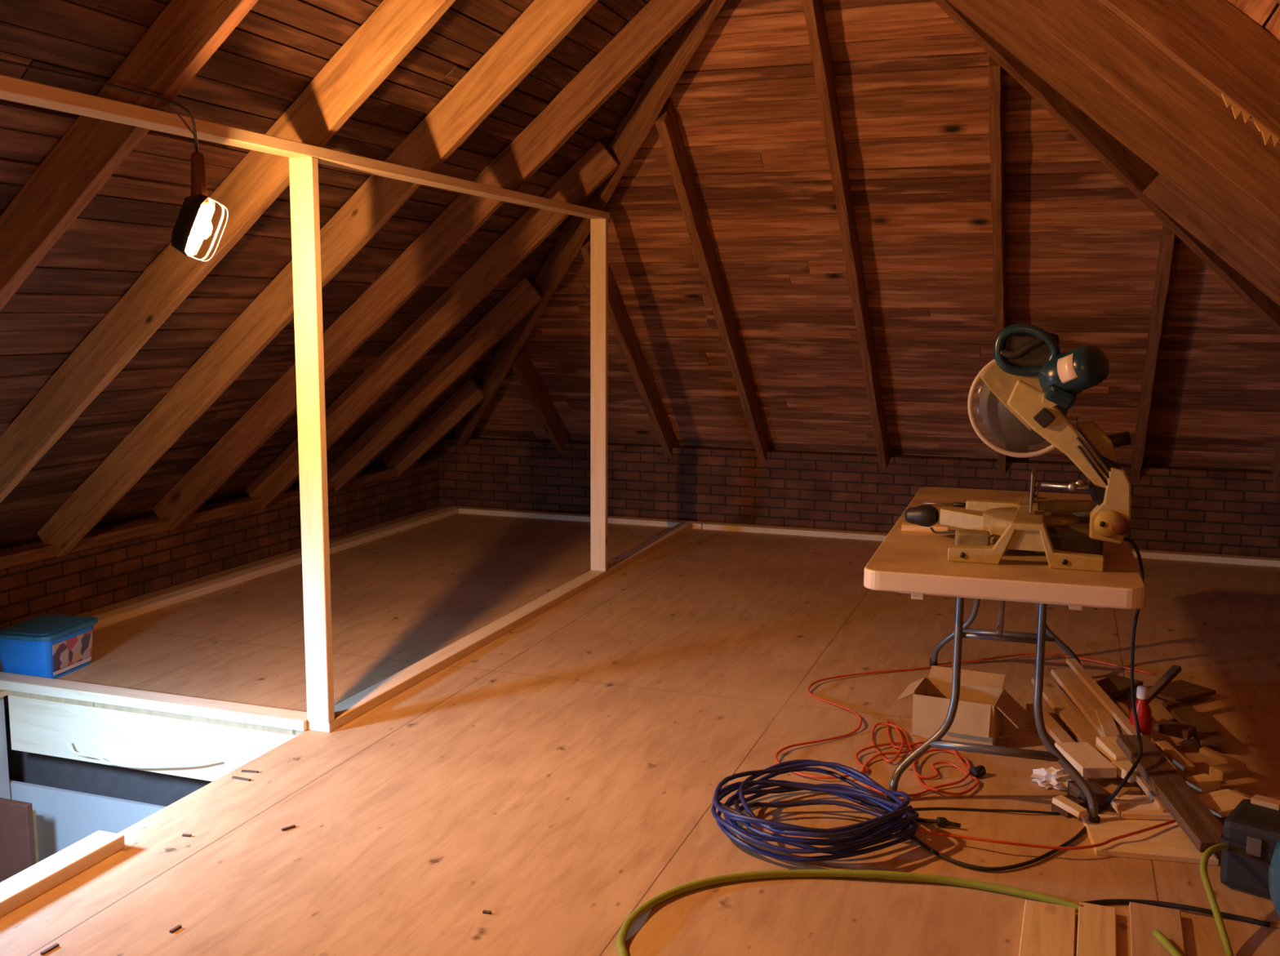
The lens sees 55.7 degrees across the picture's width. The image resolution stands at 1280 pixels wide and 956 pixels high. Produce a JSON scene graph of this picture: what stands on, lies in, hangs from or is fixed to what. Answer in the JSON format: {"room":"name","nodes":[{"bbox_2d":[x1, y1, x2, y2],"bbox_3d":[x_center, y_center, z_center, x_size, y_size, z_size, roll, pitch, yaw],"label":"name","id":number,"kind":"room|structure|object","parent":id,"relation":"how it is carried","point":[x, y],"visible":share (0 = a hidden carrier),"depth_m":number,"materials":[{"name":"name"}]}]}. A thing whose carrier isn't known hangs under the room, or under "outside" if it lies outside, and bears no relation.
{"room":"attic","nodes":[
{"label":"attic","id":0,"kind":"room"},
{"bbox_2d":[0,697,10,799],"bbox_3d":[-2.986,2.168,3.413,0.020,2.300,3.060,3,8,19],"label":"wall","id":1,"kind":"structure","parent":0,"point":[4,772],"depth_m":4.70,"materials":[{"name":"paint"}]},
{"bbox_2d":[0,797,35,882],"bbox_3d":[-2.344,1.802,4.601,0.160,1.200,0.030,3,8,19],"label":"door","id":2,"kind":"structure","parent":1,"relation":"attached to","point":[17,844],"depth_m":4.52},
{"bbox_2d":[8,779,165,862],"bbox_3d":[-1.807,2.198,4.656,1.750,1.960,0.020,3,8,19],"label":"wall","id":3,"kind":"structure","parent":0,"point":[64,817],"depth_m":4.66,"materials":[{"name":"paint"}]},
{"bbox_2d":[32,809,39,863],"bbox_3d":[-2.351,1.866,4.719,0.060,1.200,0.030,3,8,19],"label":"door frame","id":4,"kind":"structure","parent":3,"relation":"attached to","point":[33,811],"depth_m":4.65,"materials":[{"name":"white wood"}]},
{"bbox_2d":[4,708,212,806],"bbox_3d":[-1.755,1.130,4.645,1.750,0.300,0.020,3,8,19],"label":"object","id":5,"kind":"structure","parent":3,"relation":"attached to","point":[108,780],"depth_m":4.78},
{"bbox_2d":[8,695,297,781],"bbox_3d":[-1.801,0.979,4.490,1.350,0.220,0.038,3,8,19],"label":"panel","id":6,"kind":"object","parent":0,"point":[39,726],"visible":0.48,"depth_m":4.50,"materials":[{"name":"brown wood"}]},
{"bbox_2d":[66,741,216,768],"bbox_3d":[-1.840,1.032,4.454,0.680,0.083,0.009,3,8,19],"label":"cable","id":7,"kind":"object","parent":6,"relation":"hanging from","point":[67,743],"visible":1,"depth_m":4.46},
{"bbox_2d":[0,466,439,628],"bbox_3d":[-3.323,0.699,4.417,0.200,0.300,10.280,3,8,19],"label":"wall","id":8,"kind":"structure","parent":0,"point":[73,584],"depth_m":6.55,"materials":[{"name":"brick"}]},
{"bbox_2d":[0,541,56,570],"bbox_3d":[-2.794,0.377,5.471,0.368,0.060,0.565,3,8,19],"label":"wall plate","id":9,"kind":"object","parent":8,"relation":"on","point":[20,555],"depth_m":5.58,"materials":[{"name":"brown wood"}]},
{"bbox_2d":[67,515,170,554],"bbox_3d":[-2.602,0.305,6.013,0.368,0.060,0.972,3,8,19],"label":"wall plate","id":10,"kind":"object","parent":8,"relation":"on","point":[109,535],"depth_m":6.14,"materials":[{"name":"brown wood"}]},
{"bbox_2d":[0,0,257,311],"bbox_3d":[-1.723,-0.829,3.565,3.482,3.008,0.055,3,8,19],"label":"rafter","id":11,"kind":"object","parent":10,"relation":"on","point":[184,36],"visible":0.91,"depth_m":3.46,"materials":[{"name":"brown wood"}]},
{"bbox_2d":[178,495,261,528],"bbox_3d":[-2.349,0.210,6.724,0.368,0.060,1.034,3,8,19],"label":"wall plate","id":12,"kind":"object","parent":8,"relation":"on","point":[217,510],"depth_m":6.89,"materials":[{"name":"brown wood"}]},
{"bbox_2d":[0,0,455,502],"bbox_3d":[-1.466,-0.925,4.290,3.480,3.005,0.055,3,8,19],"label":"rafter","id":13,"kind":"object","parent":12,"relation":"on","point":[395,27],"visible":0.9,"depth_m":4.28,"materials":[{"name":"brown wood"}]},
{"bbox_2d":[268,484,300,506],"bbox_3d":[-2.145,0.134,7.299,0.366,0.060,0.787,3,8,19],"label":"wall plate","id":14,"kind":"object","parent":8,"relation":"on","point":[292,493],"depth_m":7.44,"materials":[{"name":"brown wood"}]},
{"bbox_2d":[36,0,598,557],"bbox_3d":[-1.208,-1.022,5.014,3.481,3.004,0.055,3,8,19],"label":"rafter","id":15,"kind":"object","parent":14,"relation":"on","point":[544,24],"visible":0.89,"depth_m":5.03,"materials":[{"name":"brown wood"}]},
{"bbox_2d":[342,465,397,488],"bbox_3d":[-1.839,0.019,8.160,0.367,0.060,1.102,3,8,19],"label":"wall plate","id":16,"kind":"object","parent":8,"relation":"on","point":[364,477],"depth_m":8.36,"materials":[{"name":"brown wood"}]},
{"bbox_2d":[404,457,437,474],"bbox_3d":[-1.626,-0.060,8.750,0.360,0.060,0.855,3,8,19],"label":"wall plate","id":17,"kind":"object","parent":8,"relation":"on","point":[423,464],"depth_m":8.99,"materials":[{"name":"brown wood"}]},
{"bbox_2d":[152,0,706,529],"bbox_3d":[-1.115,-0.981,5.815,3.134,2.710,0.055,3,8,19],"label":"rafter","id":18,"kind":"object","parent":17,"relation":"on","point":[657,20],"visible":0.91,"depth_m":5.71,"materials":[{"name":"brown wood"}]},
{"bbox_2d":[244,140,620,508],"bbox_3d":[-1.224,-0.769,6.711,2.359,2.050,0.055,3,8,19],"label":"rafter","id":19,"kind":"object","parent":17,"relation":"on","point":[597,164],"visible":0.88,"depth_m":6.61,"materials":[{"name":"brown wood"}]},
{"bbox_2d":[382,377,486,476],"bbox_3d":[-1.444,-0.344,8.504,0.810,0.727,0.054,3,8,19],"label":"rafter","id":20,"kind":"object","parent":17,"relation":"on","point":[470,394],"visible":0.98,"depth_m":8.47,"materials":[{"name":"brown wood"}]},
{"bbox_2d":[327,276,543,490],"bbox_3d":[-1.335,-0.557,7.608,1.582,1.388,0.055,3,8,19],"label":"rafter","id":21,"kind":"object","parent":17,"relation":"on","point":[525,295],"visible":0.95,"depth_m":7.56,"materials":[{"name":"brown wood"}]},
{"bbox_2d":[0,74,609,219],"bbox_3d":[-1.435,-0.950,3.062,0.089,0.038,7.410,3,8,19],"label":"plate","id":22,"kind":"object","parent":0,"point":[12,89],"visible":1,"depth_m":3.65,"materials":[{"name":"brown wood"}]},
{"bbox_2d":[0,506,1279,955],"bbox_3d":[0.075,1.013,3.413,8.400,0.020,10.580,3,8,19],"label":"floor","id":23,"kind":"structure","parent":0,"point":[560,776],"depth_m":4.05,"materials":[{"name":"brown wood"}]},
{"bbox_2d":[0,613,97,679],"bbox_3d":[-2.413,0.688,4.927,0.275,0.194,0.335,2,8,12],"label":"plastic tub","id":24,"kind":"object","parent":23,"relation":"on","point":[50,646],"visible":1,"depth_m":4.81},
{"bbox_2d":[40,942,59,955],"bbox_3d":[-1.352,1.079,2.774,0.008,0.005,0.044,4,8,23],"label":"chip","id":25,"kind":"object","parent":23,"relation":"on","point":[52,947],"visible":1,"depth_m":2.77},
{"bbox_2d":[0,830,124,917],"bbox_3d":[-2.027,1.206,1.682,0.089,0.038,3.500,3,8,19],"label":"plate","id":26,"kind":"object","parent":23,"relation":"on","point":[16,891],"visible":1,"depth_m":3.11,"materials":[{"name":"brown wood"}]},
{"bbox_2d":[0,671,308,731],"bbox_3d":[-1.959,0.820,4.548,1.698,0.038,0.089,3,8,19],"label":"trim board","id":27,"kind":"object","parent":23,"relation":"on","point":[113,695],"visible":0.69,"depth_m":4.46,"materials":[{"name":"brown wood"}]},
{"bbox_2d":[169,924,182,933],"bbox_3d":[-1.099,1.067,2.868,0.008,0.005,0.030,4,8,25],"label":"chip","id":28,"kind":"object","parent":23,"relation":"on","point":[175,928],"visible":1,"depth_m":2.87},
{"bbox_2d":[91,552,302,630],"bbox_3d":[-2.230,0.581,6.306,0.193,0.038,1.817,3,8,19],"label":"plate","id":29,"kind":"object","parent":23,"relation":"on","point":[129,611],"depth_m":6.21,"materials":[{"name":"brown wood"}]},
{"bbox_2d":[231,776,250,781],"bbox_3d":[-1.249,0.942,3.794,0.066,0.005,0.008,3,8,20],"label":"chip","id":30,"kind":"object","parent":23,"relation":"on","point":[233,777],"visible":1,"depth_m":3.79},
{"bbox_2d":[241,769,258,773],"bbox_3d":[-1.241,0.933,3.854,0.055,0.005,0.008,2,8,10],"label":"chip","id":31,"kind":"object","parent":23,"relation":"on","point":[242,771],"visible":1,"depth_m":3.85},
{"bbox_2d":[280,824,295,831],"bbox_3d":[-0.996,0.992,3.434,0.041,0.005,0.008,-7,10,-42],"label":"chip","id":32,"kind":"object","parent":23,"relation":"on","point":[293,825],"visible":1,"depth_m":3.43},
{"bbox_2d":[328,506,462,554],"bbox_3d":[-1.606,0.347,8.065,0.193,0.038,1.866,3,8,19],"label":"plate","id":33,"kind":"object","parent":23,"relation":"on","point":[363,538],"depth_m":8.03,"materials":[{"name":"brown wood"}]},
{"bbox_2d":[482,909,491,914],"bbox_3d":[-0.373,1.059,2.956,0.020,0.005,0.008,3,8,16],"label":"chip","id":34,"kind":"object","parent":23,"relation":"on","point":[488,912],"visible":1,"depth_m":2.95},
{"bbox_2d":[307,522,693,733],"bbox_3d":[-0.401,0.597,6.262,0.089,0.038,4.345,3,8,19],"label":"plate","id":35,"kind":"object","parent":23,"relation":"on","point":[350,708],"visible":1,"depth_m":5.31,"materials":[{"name":"brown wood"}]},
{"bbox_2d":[288,156,334,722],"bbox_3d":[-1.113,-0.103,4.114,0.089,1.917,0.038,3,8,19],"label":"stud","id":36,"kind":"object","parent":35,"relation":"on","point":[303,171],"visible":1,"depth_m":4.09,"materials":[{"name":"brown wood"}]},
{"bbox_2d":[590,218,608,571],"bbox_3d":[-0.223,-0.437,6.620,0.089,1.917,0.038,3,8,19],"label":"stud","id":37,"kind":"object","parent":35,"relation":"on","point":[598,227],"visible":1,"depth_m":6.60,"materials":[{"name":"brown wood"}]},
{"bbox_2d":[458,506,590,521],"bbox_3d":[-0.824,0.275,8.626,1.096,0.038,0.289,3,8,19],"label":"plate","id":38,"kind":"object","parent":23,"relation":"on","point":[576,517],"depth_m":8.70,"materials":[{"name":"brown wood"}]},
{"bbox_2d":[711,759,960,862],"bbox_3d":[0.509,0.933,3.462,0.635,0.129,0.520,-5,10,-36],"label":"cable coil","id":39,"kind":"object","parent":23,"relation":"on","point":[895,818],"visible":1,"depth_m":3.34,"materials":[{"name":"blue rubber"}]},
{"bbox_2d":[616,869,1084,955],"bbox_3d":[0.469,1.048,2.991,1.185,0.027,0.415,-2,8,-17],"label":"hose","id":40,"kind":"object","parent":23,"relation":"on","point":[659,899],"visible":1,"depth_m":3.10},
{"bbox_2d":[897,665,1026,745],"bbox_3d":[1.131,0.802,4.241,0.408,0.186,0.293,4,8,25],"label":"cardboard box","id":41,"kind":"object","parent":23,"relation":"on","point":[983,703],"visible":0.9,"depth_m":4.18,"materials":[{"name":"cardboard"}]},
{"bbox_2d":[774,653,1155,796],"bbox_3d":[1.124,0.838,4.556,0.960,0.033,1.910,7,10,41],"label":"extension cord","id":42,"kind":"object","parent":23,"relation":"on","point":[979,771],"visible":0.85,"depth_m":4.05,"materials":[{"name":"orange rubber"}]},
{"bbox_2d":[911,807,1059,814],"bbox_3d":[0.993,0.979,3.574,0.476,0.014,0.029,1,8,3],"label":"power cord","id":43,"kind":"object","parent":23,"relation":"on","point":[916,808],"visible":0.91,"depth_m":3.57,"materials":[{"name":"black rubber"}]},
{"bbox_2d":[863,486,1146,822],"bbox_3d":[1.266,0.529,4.220,0.752,0.735,1.800,3,8,18],"label":"folding table","id":44,"kind":"object","parent":23,"relation":"on","point":[917,564],"visible":0.71,"depth_m":3.54,"materials":[{"name":"plastic"}]},
{"bbox_2d":[902,522,947,532],"bbox_3d":[0.954,0.168,4.057,0.150,0.022,0.045,2,8,13],"label":"wood offcut","id":45,"kind":"object","parent":44,"relation":"on","point":[905,526],"visible":0.79,"depth_m":4.04,"materials":[{"name":"yellow wood"}]},
{"bbox_2d":[922,502,965,506],"bbox_3d":[1.153,0.098,4.585,0.166,0.018,0.018,3,8,16],"label":"screwdriver","id":46,"kind":"object","parent":44,"relation":"on","point":[954,504],"visible":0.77,"depth_m":4.57,"materials":[{"name":"black plastic"}]},
{"bbox_2d":[904,323,1131,572],"bbox_3d":[1.163,-0.128,3.744,0.668,0.694,0.614,3,8,19],"label":"saw","id":47,"kind":"object","parent":44,"relation":"on","point":[1028,390],"visible":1,"depth_m":3.54,"materials":[{"name":"beige paint"}]},
{"bbox_2d":[913,536,1144,871],"bbox_3d":[1.194,0.612,3.481,0.937,0.773,0.392,-4,9,-29],"label":"power cord","id":48,"kind":"object","parent":23,"relation":"on","point":[1122,783],"visible":0.88,"depth_m":3.56,"materials":[{"name":"black rubber"}]},
{"bbox_2d":[906,819,1176,849],"bbox_3d":[1.150,0.983,3.354,0.878,0.015,0.192,0,8,-5],"label":"extension cord","id":49,"kind":"object","parent":23,"relation":"on","point":[1162,824],"visible":0.88,"depth_m":3.31,"materials":[{"name":"orange rubber"}]},
{"bbox_2d":[1018,899,1075,955],"bbox_3d":[0.929,1.084,2.766,0.118,0.019,0.466,3,8,20],"label":"plank","id":50,"kind":"object","parent":23,"relation":"on","point":[1048,929],"visible":1,"depth_m":2.85,"materials":[{"name":"yellow wood"}]},
{"bbox_2d":[1031,766,1074,790],"bbox_3d":[1.288,0.931,3.772,0.134,0.054,0.097,5,9,33],"label":"crumpled paper","id":51,"kind":"object","parent":23,"relation":"on","point":[1051,777],"visible":0.9,"depth_m":3.75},
{"bbox_2d":[1051,794,1085,817],"bbox_3d":[1.265,0.969,3.577,0.082,0.035,0.060,-4,9,-31],"label":"wood offcut","id":52,"kind":"object","parent":23,"relation":"on","point":[1055,808],"visible":0.54,"depth_m":3.56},
{"bbox_2d":[1052,795,1087,817],"bbox_3d":[1.238,0.946,3.492,0.040,0.032,0.094,-5,9,-35],"label":"wood offcut","id":53,"kind":"object","parent":52,"relation":"on","point":[1060,801],"visible":1,"depth_m":3.48,"materials":[{"name":"brown wood"}]},
{"bbox_2d":[1031,677,1121,777],"bbox_3d":[1.546,0.866,4.292,0.080,0.020,0.969,1,8,4],"label":"wood offcut","id":54,"kind":"object","parent":23,"relation":"on","point":[1070,715],"visible":0.54,"depth_m":4.35,"materials":[{"name":"brown wood"}]},
{"bbox_2d":[1054,742,1117,777],"bbox_3d":[1.421,0.900,3.870,0.110,0.035,0.226,0,8,-3],"label":"wood offcut","id":55,"kind":"object","parent":23,"relation":"on","point":[1086,760],"visible":0.8,"depth_m":3.82,"materials":[{"name":"brown wood"}]},
{"bbox_2d":[1026,703,1075,742],"bbox_3d":[1.418,0.869,4.103,0.050,0.021,0.551,0,9,0],"label":"wood offcut","id":56,"kind":"object","parent":55,"relation":"on","point":[1053,728],"visible":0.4,"depth_m":4.14,"materials":[{"name":"brown wood"}]},
{"bbox_2d":[1066,779,1110,810],"bbox_3d":[1.348,0.953,3.643,0.080,0.050,0.110,-1,8,-6],"label":"wood offcut","id":57,"kind":"object","parent":23,"relation":"on","point":[1101,795],"visible":0.62,"depth_m":3.61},
{"bbox_2d":[1075,902,1116,955],"bbox_3d":[1.041,1.085,2.764,0.085,0.019,0.461,3,8,21],"label":"plank","id":58,"kind":"object","parent":23,"relation":"on","point":[1096,923],"visible":1,"depth_m":2.85,"materials":[{"name":"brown wood"}]},
{"bbox_2d":[1103,783,1129,808],"bbox_3d":[1.427,0.958,3.644,0.060,0.040,0.090,7,10,42],"label":"wood offcut","id":59,"kind":"object","parent":23,"relation":"on","point":[1110,788],"visible":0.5,"depth_m":3.64,"materials":[{"name":"brown wood"}]},
{"bbox_2d":[1096,675,1142,697],"bbox_3d":[1.828,0.802,4.669,0.225,0.020,0.120,-6,10,-41],"label":"wood offcut","id":60,"kind":"object","parent":23,"relation":"on","point":[1114,686],"visible":0.68,"depth_m":4.65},
{"bbox_2d":[1129,684,1151,739],"bbox_3d":[1.678,0.809,4.057,0.069,0.228,0.069,1,8,2],"label":"bottle","id":61,"kind":"object","parent":23,"relation":"on","point":[1143,708],"visible":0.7,"depth_m":4.03,"materials":[{"name":"plastic"}]},
{"bbox_2d":[1080,813,1218,865],"bbox_3d":[1.415,1.005,3.381,0.312,0.018,0.250,2,8,11],"label":"flat board","id":62,"kind":"object","parent":23,"relation":"on","point":[1169,842],"visible":0.66,"depth_m":3.34,"materials":[{"name":"brown wood"}]},
{"bbox_2d":[1109,794,1174,820],"bbox_3d":[1.484,0.963,3.544,0.189,0.018,0.140,1,8,4],"label":"wood offcut","id":63,"kind":"object","parent":62,"relation":"on","point":[1127,806],"visible":0.54,"depth_m":3.51,"materials":[{"name":"brown wood"}]},
{"bbox_2d":[1050,669,1169,813],"bbox_3d":[1.600,0.860,4.115,0.085,0.022,1.292,1,9,5],"label":"wood offcut","id":64,"kind":"object","parent":63,"relation":"on","point":[1075,688],"visible":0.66,"depth_m":4.38,"materials":[{"name":"brown wood"}]},
{"bbox_2d":[1094,708,1119,736],"bbox_3d":[1.589,0.852,4.099,0.050,0.020,0.354,2,10,13],"label":"wood offcut","id":65,"kind":"object","parent":64,"relation":"on","point":[1108,725],"visible":0.58,"depth_m":4.14,"materials":[{"name":"brown wood"}]},
{"bbox_2d":[1095,736,1129,761],"bbox_3d":[1.542,0.881,3.905,0.085,0.045,0.156,0,8,-2],"label":"wood offcut","id":66,"kind":"object","parent":64,"relation":"on","point":[1108,746],"visible":0.46,"depth_m":3.90,"materials":[{"name":"yellow wood"}]},
{"bbox_2d":[1111,760,1140,782],"bbox_3d":[1.538,0.915,3.780,0.090,0.030,0.107,-1,8,-11],"label":"wood offcut","id":67,"kind":"object","parent":64,"relation":"on","point":[1123,766],"visible":0.34,"depth_m":3.77,"materials":[{"name":"brown wood"}]},
{"bbox_2d":[1066,657,1223,826],"bbox_3d":[1.633,0.840,4.016,0.035,0.078,1.461,1,8,4],"label":"wood offcut","id":68,"kind":"object","parent":64,"relation":"on","point":[1123,721],"visible":0.52,"depth_m":4.30,"materials":[{"name":"brown wood"}]},
{"bbox_2d":[1128,902,1185,955],"bbox_3d":[1.181,1.086,2.763,0.115,0.019,0.455,3,8,21],"label":"plank","id":69,"kind":"object","parent":23,"relation":"on","point":[1144,918],"visible":1,"depth_m":2.86,"materials":[{"name":"brown wood"}]},
{"bbox_2d":[1152,928,1182,955],"bbox_3d":[1.203,1.067,2.743,0.021,0.019,0.147,0,8,-2],"label":"hose","id":70,"kind":"object","parent":69,"relation":"on","point":[1167,944],"visible":1,"depth_m":2.76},
{"bbox_2d":[1146,664,1181,703],"bbox_3d":[1.884,0.758,4.401,0.252,0.117,0.030,-5,10,-36],"label":"wood offcut","id":71,"kind":"object","parent":23,"relation":"on","point":[1174,670],"visible":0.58,"depth_m":4.40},
{"bbox_2d":[1115,734,1223,853],"bbox_3d":[1.549,0.905,3.535,0.095,0.075,0.706,1,8,4],"label":"wood offcut","id":72,"kind":"object","parent":23,"relation":"on","point":[1203,829],"visible":0.8,"depth_m":3.47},
{"bbox_2d":[1155,741,1195,772],"bbox_3d":[1.708,0.889,3.870,0.040,0.039,0.178,0,8,-6],"label":"wood offcut","id":73,"kind":"object","parent":23,"relation":"on","point":[1165,748],"visible":0.92,"depth_m":3.85,"materials":[{"name":"brown wood"}]},
{"bbox_2d":[1082,898,1270,927],"bbox_3d":[1.308,1.058,2.979,0.435,0.019,0.063,2,8,13],"label":"hose","id":74,"kind":"object","parent":23,"relation":"on","point":[1108,901],"visible":0.86,"depth_m":2.98,"materials":[{"name":"rubber"}]},
{"bbox_2d":[1147,680,1216,701],"bbox_3d":[2.066,0.818,4.651,0.233,0.015,0.160,-4,9,-28],"label":"wood offcut","id":75,"kind":"object","parent":23,"relation":"on","point":[1178,690],"visible":0.66,"depth_m":4.62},
{"bbox_2d":[1162,701,1229,746],"bbox_3d":[1.946,0.860,4.253,0.090,0.018,0.426,1,8,7],"label":"wood offcut","id":76,"kind":"object","parent":23,"relation":"on","point":[1206,735],"visible":0.98,"depth_m":4.22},
{"bbox_2d":[1153,718,1196,739],"bbox_3d":[1.814,0.852,4.109,0.070,0.030,0.117,-7,11,-43],"label":"wood offcut","id":77,"kind":"object","parent":76,"relation":"on","point":[1182,731],"visible":1,"depth_m":4.09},
{"bbox_2d":[1186,773,1220,792],"bbox_3d":[1.702,0.922,3.661,0.080,0.030,0.060,-3,8,-24],"label":"wood offcut","id":78,"kind":"object","parent":23,"relation":"on","point":[1202,783],"visible":0.92,"depth_m":3.64,"materials":[{"name":"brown wood"}]},
{"bbox_2d":[1200,843,1233,955],"bbox_3d":[1.375,1.014,2.882,0.079,0.125,0.528,4,8,23],"label":"hose","id":79,"kind":"object","parent":23,"relation":"on","point":[1211,850],"visible":1,"depth_m":2.90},
{"bbox_2d":[1199,746,1246,766],"bbox_3d":[1.841,0.886,3.830,0.030,0.037,0.136,-7,11,-43],"label":"wood offcut","id":80,"kind":"object","parent":23,"relation":"on","point":[1207,752],"visible":0.74,"depth_m":3.83,"materials":[{"name":"brown wood"}]},
{"bbox_2d":[1196,788,1250,817],"bbox_3d":[1.702,0.946,3.528,0.162,0.018,0.120,-3,8,-23],"label":"wood offcut","id":81,"kind":"object","parent":23,"relation":"on","point":[1221,803],"visible":0.5,"depth_m":3.52,"materials":[{"name":"brown wood"}]},
{"bbox_2d":[1208,762,1248,781],"bbox_3d":[1.811,0.903,3.728,0.103,0.030,0.055,-2,8,-19],"label":"wood offcut","id":82,"kind":"object","parent":23,"relation":"on","point":[1232,771],"visible":0.96,"depth_m":3.71,"materials":[{"name":"brown wood"}]},
{"bbox_2d":[1219,799,1279,897],"bbox_3d":[1.672,0.965,3.045,0.364,0.180,0.243,7,10,40],"label":"tool case","id":83,"kind":"object","parent":23,"relation":"on","point":[1251,832],"visible":0.85,"depth_m":3.06,"materials":[{"name":"black plastic"}]},
{"bbox_2d":[1250,794,1279,810],"bbox_3d":[1.642,0.849,3.171,0.070,0.015,0.040,8,11,43],"label":"wood offcut","id":84,"kind":"object","parent":83,"relation":"on","point":[1259,800],"visible":1,"depth_m":3.16,"materials":[{"name":"brown wood"}]},
{"bbox_2d":[1268,838,1279,919],"bbox_3d":[1.668,0.895,2.679,0.490,0.426,0.272,2,8,9],"label":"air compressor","id":85,"kind":"object","parent":23,"relation":"on","point":[1274,867],"visible":1,"depth_m":2.73,"materials":[{"name":"blue paint"}]},
{"bbox_2d":[0,0,1279,549],"bbox_3d":[0.084,-0.753,3.404,7.930,3.369,11.010,3,8,19],"label":"ceiling","id":86,"kind":"structure","parent":0,"point":[1082,249],"depth_m":6.13,"materials":[{"name":"brown wood"}]},
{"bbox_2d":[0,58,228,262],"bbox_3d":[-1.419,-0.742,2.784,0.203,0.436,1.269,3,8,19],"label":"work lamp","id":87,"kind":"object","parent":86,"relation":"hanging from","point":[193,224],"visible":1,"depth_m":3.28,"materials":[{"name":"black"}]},
{"bbox_2d":[946,0,1279,272],"bbox_3d":[2.601,-0.751,4.586,3.131,2.708,0.055,3,8,19],"label":"rafter","id":88,"kind":"object","parent":86,"relation":"attached to","point":[1194,178],"visible":0.66,"depth_m":4.72,"materials":[{"name":"brown wood"}]},
{"bbox_2d":[1004,0,1279,223],"bbox_3d":[2.102,-0.812,3.750,3.529,3.048,0.055,3,8,19],"label":"rafter","id":89,"kind":"object","parent":86,"relation":"attached to","point":[1141,73],"visible":0.87,"depth_m":3.83,"materials":[{"name":"brown wood"}]},
{"bbox_2d":[1097,0,1279,146],"bbox_3d":[1.789,-0.695,2.871,3.529,3.048,0.055,3,8,19],"label":"rafter","id":90,"kind":"object","parent":86,"relation":"attached to","point":[1233,55],"visible":1,"depth_m":2.94,"materials":[{"name":"brown wood"}]},
{"bbox_2d":[1142,173,1279,306],"bbox_3d":[3.354,-0.447,5.364,2.189,1.903,0.054,3,8,19],"label":"rafter","id":91,"kind":"object","parent":86,"relation":"attached to","point":[1212,234],"visible":0.6,"depth_m":5.51,"materials":[{"name":"brown wood"}]},
{"bbox_2d":[421,435,1279,558],"bbox_3d":[1.719,0.109,8.153,7.700,0.520,0.200,3,8,19],"label":"wall","id":92,"kind":"structure","parent":0,"point":[1174,508],"depth_m":8.26,"materials":[{"name":"brick"}]},
{"bbox_2d":[511,347,571,453],"bbox_3d":[-0.679,-0.511,8.481,0.055,0.816,0.916,3,8,19],"label":"rafter","id":93,"kind":"object","parent":92,"relation":"on","point":[522,366],"visible":0.94,"depth_m":8.39,"materials":[{"name":"brown wood"}]},
{"bbox_2d":[454,0,725,447],"bbox_3d":[-0.380,-1.372,6.891,0.056,2.847,4.571,-3,9,-25],"label":"rafter","id":94,"kind":"object","parent":92,"relation":"on","point":[681,46],"visible":0.85,"depth_m":6.36,"materials":[{"name":"brown wood"}]},
{"bbox_2d":[580,232,679,457],"bbox_3d":[-0.032,-0.772,7.774,0.056,1.524,1.744,3,8,19],"label":"rafter","id":95,"kind":"object","parent":92,"relation":"on","point":[618,316],"visible":0.81,"depth_m":7.76,"materials":[{"name":"brown wood"}]},
{"bbox_2d":[607,515,704,528],"bbox_3d":[0.091,0.323,8.307,0.759,0.038,0.288,3,8,19],"label":"plate","id":96,"kind":"object","parent":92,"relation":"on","point":[611,519],"depth_m":8.39,"materials":[{"name":"brown wood"}]},
{"bbox_2d":[654,98,770,462],"bbox_3d":[0.494,-0.981,7.197,0.055,2.102,2.421,3,8,19],"label":"rafter","id":97,"kind":"object","parent":92,"relation":"on","point":[666,122],"visible":0.97,"depth_m":6.83,"materials":[{"name":"brown wood"}]},
{"bbox_2d":[702,521,888,541],"bbox_3d":[0.996,0.369,7.997,1.243,0.038,0.289,3,8,19],"label":"plate","id":98,"kind":"object","parent":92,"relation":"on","point":[706,526],"depth_m":8.06,"materials":[{"name":"brown wood"}]},
{"bbox_2d":[801,0,889,468],"bbox_3d":[1.133,-1.237,6.498,0.056,2.802,3.241,3,8,19],"label":"rafter","id":99,"kind":"object","parent":92,"relation":"on","point":[814,12],"visible":1,"depth_m":6.20,"materials":[{"name":"brown wood"}]},
{"bbox_2d":[988,55,1007,474],"bbox_3d":[1.958,-0.961,6.595,0.055,2.239,2.580,3,8,19],"label":"rafter","id":100,"kind":"object","parent":92,"relation":"on","point":[995,70],"visible":0.66,"depth_m":5.89,"materials":[{"name":"brown wood"}]},
{"bbox_2d":[933,0,1279,334],"bbox_3d":[2.663,-1.213,5.832,4.573,2.846,0.056,-3,9,-25],"label":"rafter","id":101,"kind":"object","parent":92,"relation":"on","point":[1131,170],"visible":0.56,"depth_m":5.51,"materials":[{"name":"brown wood"}]},
{"bbox_2d":[1131,222,1174,479],"bbox_3d":[2.844,-0.632,6.751,0.055,1.553,1.779,3,8,19],"label":"rafter","id":102,"kind":"object","parent":92,"relation":"on","point":[1164,260],"visible":0.91,"depth_m":6.51,"materials":[{"name":"brown wood"}]},
{"bbox_2d":[1131,548,1279,567],"bbox_3d":[3.354,0.492,7.177,0.813,0.038,0.289,3,8,19],"label":"plate","id":103,"kind":"object","parent":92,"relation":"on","point":[1215,558],"depth_m":7.24,"materials":[{"name":"brown wood"}]},
{"bbox_2d":[1270,439,1279,486],"bbox_3d":[3.724,-0.307,6.909,0.055,0.873,0.986,3,8,19],"label":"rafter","id":104,"kind":"object","parent":92,"relation":"on","point":[1275,466],"visible":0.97,"depth_m":7.23,"materials":[{"name":"brown wood"}]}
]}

